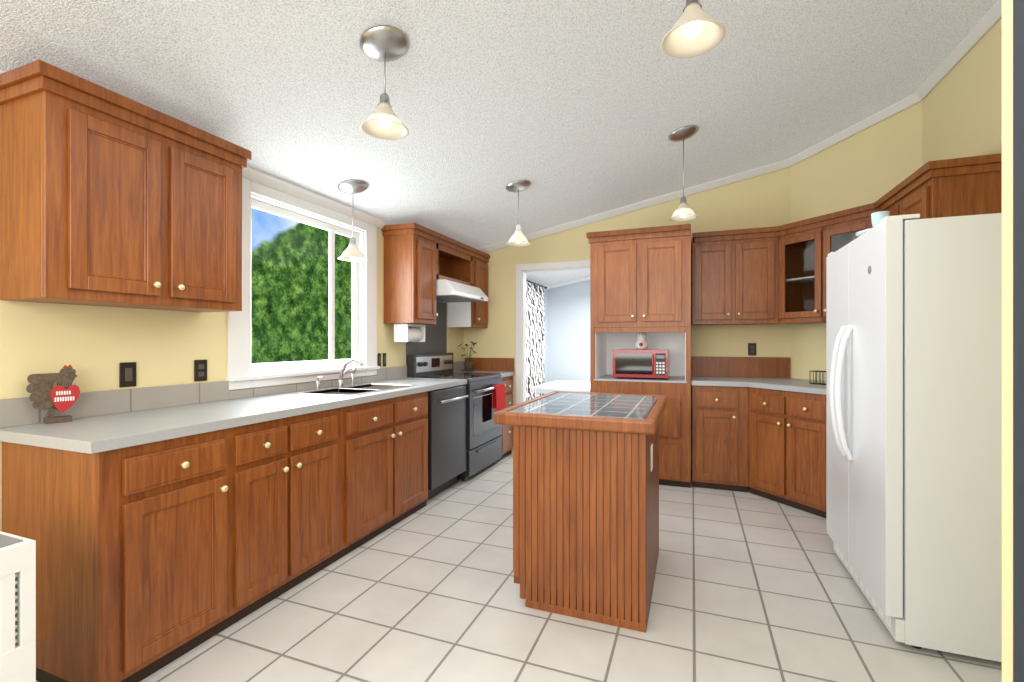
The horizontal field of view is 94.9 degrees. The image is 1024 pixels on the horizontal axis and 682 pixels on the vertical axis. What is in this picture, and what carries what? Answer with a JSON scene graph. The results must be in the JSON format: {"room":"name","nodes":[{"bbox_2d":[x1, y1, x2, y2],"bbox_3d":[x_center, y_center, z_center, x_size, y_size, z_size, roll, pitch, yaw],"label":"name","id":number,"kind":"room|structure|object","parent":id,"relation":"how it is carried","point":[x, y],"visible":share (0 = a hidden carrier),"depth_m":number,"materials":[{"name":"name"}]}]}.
{"room":"kitchen","nodes":[
{"label":"kitchen","id":0,"kind":"room"},
{"bbox_2d":[0,193,547,530],"bbox_3d":[-1.266,-0.360,3.753,0.106,3.200,10.700,0,0,21],"label":"wall","id":1,"kind":"structure","parent":0,"point":[93,346],"depth_m":2.18,"materials":[{"name":"beige paint"}]},
{"bbox_2d":[0,60,251,311],"bbox_3d":[-1.654,-0.578,2.107,0.351,0.835,0.856,0,0,21],"label":"upper cabinet","id":2,"kind":"object","parent":1,"relation":"attached to","point":[109,198],"visible":1,"depth_m":1.87,"materials":[{"name":"brown wood"}]},
{"bbox_2d":[119,362,135,386],"bbox_3d":[-1.802,0.153,2.207,0.010,0.115,0.070,0,0,21],"label":"switch plate","id":3,"kind":"object","parent":1,"relation":"attached to","point":[127,374],"visible":1,"depth_m":2.20,"materials":[{"name":"grey plastic"}]},
{"bbox_2d":[194,360,206,381],"bbox_3d":[-1.677,0.153,2.534,0.009,0.115,0.070,0,0,21],"label":"electrical outlet plate","id":4,"kind":"object","parent":1,"relation":"attached to","point":[200,370],"visible":1,"depth_m":2.53,"materials":[{"name":"grey plastic"}]},
{"bbox_2d":[226,177,379,389],"bbox_3d":[-1.406,-0.344,3.314,0.130,1.239,1.360,0,0,21],"label":"window","id":5,"kind":"structure","parent":1,"relation":"in","point":[244,371],"depth_m":3.26,"materials":[{"name":"white"}]},
{"bbox_2d":[378,353,380,366],"bbox_3d":[-1.121,0.153,3.981,0.010,0.115,0.045,0,0,21],"label":"switch plate","id":6,"kind":"object","parent":1,"relation":"attached to","point":[379,359],"visible":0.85,"depth_m":3.97,"materials":[{"name":"grey plastic"}]},
{"bbox_2d":[383,353,385,366],"bbox_3d":[-1.096,0.153,4.047,0.010,0.115,0.045,0,0,21],"label":"switch plate","id":7,"kind":"object","parent":1,"relation":"attached to","point":[384,359],"visible":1,"depth_m":4.04,"materials":[{"name":"grey plastic"}]},
{"bbox_2d":[406,301,446,377],"bbox_3d":[-0.843,-0.040,4.710,0.006,0.760,0.760,0,0,21],"label":"backsplash","id":8,"kind":"structure","parent":1,"relation":"attached to","point":[435,338],"depth_m":4.84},
{"bbox_2d":[381,222,489,327],"bbox_3d":[-0.671,-0.575,4.668,0.351,0.830,1.555,0,0,21],"label":"upper cabinet","id":9,"kind":"object","parent":1,"relation":"attached to","point":[419,260],"visible":0.96,"depth_m":4.08,"materials":[{"name":"brown wood"}]},
{"bbox_2d":[394,324,424,341],"bbox_3d":[-0.901,-0.079,4.154,0.140,0.157,0.290,0,0,21],"label":"paper towel holder","id":10,"kind":"object","parent":9,"relation":"attached to","point":[405,333],"visible":1,"depth_m":4.05,"materials":[{"name":"white plastic"}]},
{"bbox_2d":[436,279,487,302],"bbox_3d":[-0.603,-0.494,4.648,0.483,0.147,0.743,0,0,21],"label":"range hood","id":11,"kind":"object","parent":9,"relation":"attached to","point":[448,291],"visible":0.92,"depth_m":4.44,"materials":[{"name":"white metal"}]},
{"bbox_2d":[0,0,1001,288],"bbox_3d":[0.654,-1.378,3.016,4.020,0.824,10.500,0,0,21],"label":"crown molding","id":12,"kind":"structure","parent":1,"relation":"attached to","point":[980,30],"depth_m":3.69,"materials":[{"name":"white wood"}]},
{"bbox_2d":[526,280,546,400],"bbox_3d":[0.301,0.009,7.452,0.070,1.962,1.674,0,0,21],"label":"curtain","id":13,"kind":"object","parent":1,"relation":"hanging from","point":[534,335],"visible":0.48,"depth_m":7.56,"materials":[{"name":"white fabric"}]},
{"bbox_2d":[0,0,997,284],"bbox_3d":[0.654,-1.452,3.016,4.220,0.882,10.700,0,0,21],"label":"ceiling","id":14,"kind":"structure","parent":0,"point":[572,110],"depth_m":2.51,"materials":[{"name":"white paint"}]},
{"bbox_2d":[337,180,367,261],"bbox_3d":[-1.104,-0.837,3.262,0.206,0.527,0.208,0,0,21],"label":"pendant light","id":15,"kind":"object","parent":14,"relation":"hanging from","point":[352,252],"visible":1,"depth_m":3.23,"materials":[{"name":"white glass"}]},
{"bbox_2d":[359,25,409,139],"bbox_3d":[-0.540,-1.093,1.996,0.206,0.387,0.208,0,0,21],"label":"pendant light","id":16,"kind":"object","parent":14,"relation":"hanging from","point":[384,43],"visible":1,"depth_m":1.98,"materials":[{"name":"white glass"}]},
{"bbox_2d":[506,180,530,245],"bbox_3d":[0.052,-1.028,3.761,0.206,0.487,0.208,0,0,21],"label":"pendant light","id":17,"kind":"object","parent":14,"relation":"hanging from","point":[518,238],"visible":1,"depth_m":3.73,"materials":[{"name":"white glass"}]},
{"bbox_2d":[668,125,698,221],"bbox_3d":[1.220,-1.194,3.345,0.206,0.627,0.208,0,0,21],"label":"pendant light","id":18,"kind":"object","parent":14,"relation":"hanging from","point":[683,212],"visible":1,"depth_m":3.32,"materials":[{"name":"white glass"}]},
{"bbox_2d":[661,0,725,57],"bbox_3d":[0.599,-1.260,1.559,0.206,0.517,0.208,0,0,21],"label":"pendant light","id":19,"kind":"object","parent":14,"relation":"hanging from","point":[696,30],"visible":1,"depth_m":1.57,"materials":[{"name":"white glass"}]},
{"bbox_2d":[36,453,1001,681],"bbox_3d":[0.654,1.265,3.016,4.220,0.050,10.700,0,0,21],"label":"floor","id":20,"kind":"structure","parent":0,"point":[749,586],"depth_m":2.10,"materials":[{"name":"tile"}]},
{"bbox_2d":[0,531,35,681],"bbox_3d":[-1.553,0.888,1.153,0.393,0.703,0.420,0,0,21],"label":"air conditioner","id":21,"kind":"object","parent":20,"relation":"on","point":[17,608],"visible":1,"depth_m":1.25,"materials":[{"name":"white plastic"}]},
{"bbox_2d":[2,425,239,681],"bbox_3d":[-1.579,0.805,1.912,0.622,0.870,0.477,0,0,21],"label":"base cabinet","id":22,"kind":"object","parent":20,"relation":"on","point":[162,526],"depth_m":1.71,"materials":[{"name":"brown wood"}]},
{"bbox_2d":[0,377,466,456],"bbox_3d":[-1.182,0.346,2.948,0.630,0.044,2.768,0,0,21],"label":"countertop","id":23,"kind":"structure","parent":22,"relation":"on","point":[89,435],"depth_m":2.02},
{"bbox_2d":[26,365,79,423],"bbox_3d":[-1.861,0.210,1.909,0.042,0.232,0.155,0,0,35],"label":"decor","id":24,"kind":"object","parent":23,"relation":"on","point":[62,396],"visible":1,"depth_m":1.90,"materials":[{"name":"brown wood"}]},
{"bbox_2d":[312,377,323,388],"bbox_3d":[-1.297,0.277,3.170,0.061,0.095,0.031,0,0,21],"label":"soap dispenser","id":25,"kind":"object","parent":23,"relation":"on","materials":[{"name":"silver metal"}]},
{"bbox_2d":[292,381,403,396],"bbox_3d":[-1.074,0.419,3.278,0.469,0.190,0.754,0,0,21],"label":"sink","id":26,"kind":"object","parent":23,"relation":"in","point":[365,386],"depth_m":3.30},
{"bbox_2d":[336,357,363,384],"bbox_3d":[-1.125,0.216,3.402,0.229,0.216,0.173,0,0,21],"label":"faucet","id":27,"kind":"object","parent":23,"relation":"on","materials":[{"name":"silver metal"}]},
{"bbox_2d":[240,413,303,619],"bbox_3d":[-1.426,0.805,2.311,0.622,0.870,0.377,0,0,21],"label":"base cabinet","id":28,"kind":"object","parent":20,"relation":"on","point":[271,449],"depth_m":2.22,"materials":[{"name":"brown wood"}]},
{"bbox_2d":[304,405,347,579],"bbox_3d":[-1.327,0.805,2.568,0.622,0.870,0.445,0,0,21],"label":"base cabinet","id":29,"kind":"object","parent":20,"relation":"on","point":[325,430],"depth_m":2.55,"materials":[{"name":"brown wood"}]},
{"bbox_2d":[348,389,431,552],"bbox_3d":[-1.077,0.805,3.220,0.622,0.870,0.951,0,0,21],"label":"base cabinet","id":30,"kind":"object","parent":20,"relation":"on","point":[388,436],"depth_m":3.05,"materials":[{"name":"brown wood"}]},
{"bbox_2d":[426,385,468,500],"bbox_3d":[-0.765,0.807,3.942,0.666,0.865,0.603,0,0,21],"label":"dishwasher","id":31,"kind":"object","parent":20,"relation":"on","point":[447,436],"visible":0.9,"depth_m":3.79,"materials":[{"name":"grey metal"}]},
{"bbox_2d":[408,353,505,480],"bbox_3d":[-0.503,0.677,4.581,0.697,1.125,0.757,0,0,21],"label":"range","id":32,"kind":"object","parent":20,"relation":"on","point":[484,441],"visible":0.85,"depth_m":4.41,"materials":[{"name":"grey metal"}]},
{"bbox_2d":[492,384,505,410],"bbox_3d":[-0.128,0.600,4.607,0.050,0.360,0.230,0,0,21],"label":"hanging towel","id":33,"kind":"object","parent":32,"relation":"hanging from","point":[498,399],"visible":0.85,"depth_m":4.57,"materials":[{"name":"red fabric"}]},
{"bbox_2d":[453,358,514,461],"bbox_3d":[-0.324,0.710,5.147,0.661,1.060,0.414,0,0,21],"label":"base cabinet","id":34,"kind":"object","parent":20,"relation":"on","point":[504,367],"visible":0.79,"depth_m":5.23,"materials":[{"name":"brown wood"}]},
{"bbox_2d":[457,342,476,370],"bbox_3d":[-0.475,0.159,5.237,0.216,0.333,0.293,0,0,21],"label":"potted plant","id":35,"kind":"object","parent":34,"relation":"on","point":[468,365],"visible":1,"depth_m":5.21,"materials":[{"name":"brown"}]},
{"bbox_2d":[533,380,589,397],"bbox_3d":[1.011,0.950,7.378,1.000,0.580,1.300,0,0,21],"label":"table","id":36,"kind":"object","parent":20,"relation":"on","point":[567,385],"visible":0.35,"depth_m":6.97,"materials":[{"name":"white"}]},
{"bbox_2d":[513,424,658,632],"bbox_3d":[0.414,0.812,2.506,0.665,0.856,0.825,0,0,21],"label":"kitchen island","id":37,"kind":"object","parent":20,"relation":"on","point":[585,524],"visible":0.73,"depth_m":2.11,"materials":[{"name":"brown wood"}]},
{"bbox_2d":[494,391,666,434],"bbox_3d":[0.436,0.358,2.559,0.730,0.060,1.030,0,0,21],"label":"island countertop","id":38,"kind":"structure","parent":37,"relation":"on","point":[621,413],"depth_m":2.21,"materials":[{"name":"tile"}]},
{"bbox_2d":[586,224,690,487],"bbox_3d":[1.206,0.122,4.413,0.888,2.235,0.686,0,0,21],"label":"pantry cabinet","id":39,"kind":"object","parent":20,"relation":"on","point":[640,279],"visible":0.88,"depth_m":4.11,"materials":[{"name":"brown wood"}]},
{"bbox_2d":[613,349,669,378],"bbox_3d":[1.199,0.199,4.351,0.480,0.258,0.377,0,0,21],"label":"microwave","id":40,"kind":"object","parent":39,"relation":"in","point":[645,363],"visible":1,"depth_m":4.20,"materials":[{"name":"red metal"}]},
{"bbox_2d":[635,332,647,348],"bbox_3d":[1.201,-0.017,4.356,0.120,0.170,0.127,0,0,21],"label":"cookie jar","id":41,"kind":"object","parent":40,"relation":"on","point":[641,342],"visible":0.92,"depth_m":4.32,"materials":[{"name":"white ceramic"}]},
{"bbox_2d":[692,396,746,491],"bbox_3d":[1.863,0.805,4.168,0.493,0.870,0.670,0,0,21],"label":"base cabinet","id":42,"kind":"object","parent":20,"relation":"on","point":[719,427],"depth_m":3.93,"materials":[{"name":"brown wood"}]},
{"bbox_2d":[747,400,825,517],"bbox_3d":[2.096,0.805,3.541,0.512,0.870,0.512,0,0,21],"label":"base cabinet","id":43,"kind":"object","parent":20,"relation":"on","point":[787,439],"depth_m":3.52,"materials":[{"name":"brown wood"}]},
{"bbox_2d":[691,376,825,403],"bbox_3d":[2.189,0.348,3.573,1.544,0.040,1.550,0,0,21],"label":"countertop","id":44,"kind":"structure","parent":43,"relation":"on","point":[703,387],"depth_m":3.87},
{"bbox_2d":[810,371,825,384],"bbox_3d":[2.382,0.274,3.595,0.076,0.102,0.166,0,0,-24],"label":"wire basket","id":45,"kind":"object","parent":44,"relation":"on","point":[820,383],"visible":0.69,"depth_m":3.63,"materials":[{"name":"grey metal"}]},
{"bbox_2d":[826,213,1001,661],"bbox_3d":[2.018,0.363,2.211,0.857,1.754,0.915,0,0,21],"label":"refrigerator","id":46,"kind":"object","parent":20,"relation":"on","point":[913,416],"visible":1,"depth_m":1.87,"materials":[{"name":"white metal"}]},
{"bbox_2d":[855,228,871,236],"bbox_3d":[1.806,-0.526,2.263,0.250,0.020,0.250,0,0,21],"label":"plate","id":47,"kind":"object","parent":46,"relation":"on","point":[859,233],"visible":0.12,"depth_m":2.27,"materials":[{"name":"white ceramic"}]},
{"bbox_2d":[871,211,889,227],"bbox_3d":[1.774,-0.580,2.264,0.070,0.085,0.072,0,0,21],"label":"cup","id":48,"kind":"object","parent":47,"relation":"on","point":[876,217],"visible":0.48,"depth_m":2.25,"materials":[{"name":"teal"}]},
{"bbox_2d":[548,280,589,381],"bbox_3d":[2.120,-0.360,8.130,3.030,3.200,0.100,0,0,21],"label":"wall","id":49,"kind":"structure","parent":0,"point":[566,332],"depth_m":8.49,"materials":[{"name":"white paint"}]},
{"bbox_2d":[464,167,790,474],"bbox_3d":[1.009,-0.360,4.917,3.320,3.200,0.105,0,0,21],"label":"wall","id":50,"kind":"structure","parent":0,"point":[761,201],"depth_m":4.57,"materials":[{"name":"beige paint"}]},
{"bbox_2d":[516,260,589,403],"bbox_3d":[0.509,0.190,5.107,0.950,2.100,0.140,0,0,21],"label":"door frame","id":51,"kind":"structure","parent":50,"relation":"attached to","point":[521,272],"depth_m":5.20,"materials":[{"name":"white wood"}]},
{"bbox_2d":[692,229,787,325],"bbox_3d":[2.034,-0.554,4.268,0.738,0.788,0.361,0,0,21],"label":"upper cabinet","id":52,"kind":"object","parent":50,"relation":"attached to","point":[765,275],"depth_m":4.14,"materials":[{"name":"brown wood"}]},
{"bbox_2d":[748,343,755,354],"bbox_3d":[2.239,0.068,4.383,0.070,0.115,0.009,0,0,21],"label":"outlet","id":53,"kind":"object","parent":50,"relation":"attached to","point":[751,348],"visible":1,"depth_m":4.38,"materials":[{"name":"grey plastic"}]},
{"bbox_2d":[788,225,803,323],"bbox_3d":[2.425,-0.554,4.073,0.226,0.788,0.276,0,0,21],"label":"upper cabinet","id":54,"kind":"object","parent":50,"relation":"attached to","point":[793,318],"depth_m":3.89,"materials":[{"name":"brown wood"}]},
{"bbox_2d":[804,213,855,323],"bbox_3d":[2.718,-0.554,3.811,0.555,0.788,0.554,0,0,21],"label":"upper cabinet","id":55,"kind":"object","parent":50,"relation":"attached to","point":[817,224],"depth_m":3.71,"materials":[{"name":"brown wood"}]},
{"bbox_2d":[791,100,922,380],"bbox_3d":[2.787,-0.360,3.842,0.100,3.200,1.073,0,0,-24],"label":"wall","id":56,"kind":"structure","parent":0,"point":[874,163],"depth_m":3.83,"materials":[{"name":"beige paint"}]},
{"bbox_2d":[780,229,811,312],"bbox_3d":[2.363,-0.560,3.858,0.262,0.620,0.261,0,0,21],"label":"upper cabinet","id":57,"kind":"object","parent":56,"relation":"attached to","point":[796,246],"depth_m":4.06,"materials":[{"name":"brown wood"}]},
{"bbox_2d":[824,217,867,312],"bbox_3d":[2.515,-0.560,3.516,0.262,0.620,0.261,0,0,21],"label":"upper cabinet","id":58,"kind":"object","parent":56,"relation":"attached to","point":[837,234],"depth_m":3.63,"materials":[{"name":"brown wood"}]},
{"bbox_2d":[923,17,1001,164],"bbox_3d":[1.832,-0.360,0.336,0.100,3.200,6.541,0,0,21],"label":"wall","id":59,"kind":"structure","parent":0,"point":[962,108],"depth_m":2.80,"materials":[{"name":"beige paint"}]},
{"bbox_2d":[856,209,867,216],"bbox_3d":[2.716,-0.554,3.418,0.276,0.788,0.227,0,0,21],"label":"upper cabinet","id":60,"kind":"object","parent":59,"relation":"attached to","point":[863,212],"depth_m":3.41,"materials":[{"name":"brown wood"}]},
{"bbox_2d":[868,161,1001,228],"bbox_3d":[2.580,-0.554,2.945,0.361,0.788,0.849,0,0,21],"label":"upper cabinet","id":61,"kind":"object","parent":59,"relation":"attached to","point":[973,187],"depth_m":2.56,"materials":[{"name":"brown wood"}]},
{"bbox_2d":[1002,0,1023,681],"bbox_3d":[1.276,-0.360,0.528,1.065,3.200,0.100,0,0,21],"label":"wall","id":62,"kind":"structure","parent":0,"point":[1012,340],"depth_m":0.74,"materials":[{"name":"beige paint"}]},
{"label":"outside","id":63,"kind":"structure","parent":0,"visible":0},
{"bbox_2d":[252,208,351,362],"bbox_3d":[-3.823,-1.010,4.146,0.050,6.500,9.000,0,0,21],"label":"tree","id":64,"kind":"object","parent":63,"point":[258,346],"depth_m":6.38,"materials":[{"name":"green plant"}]}
]}

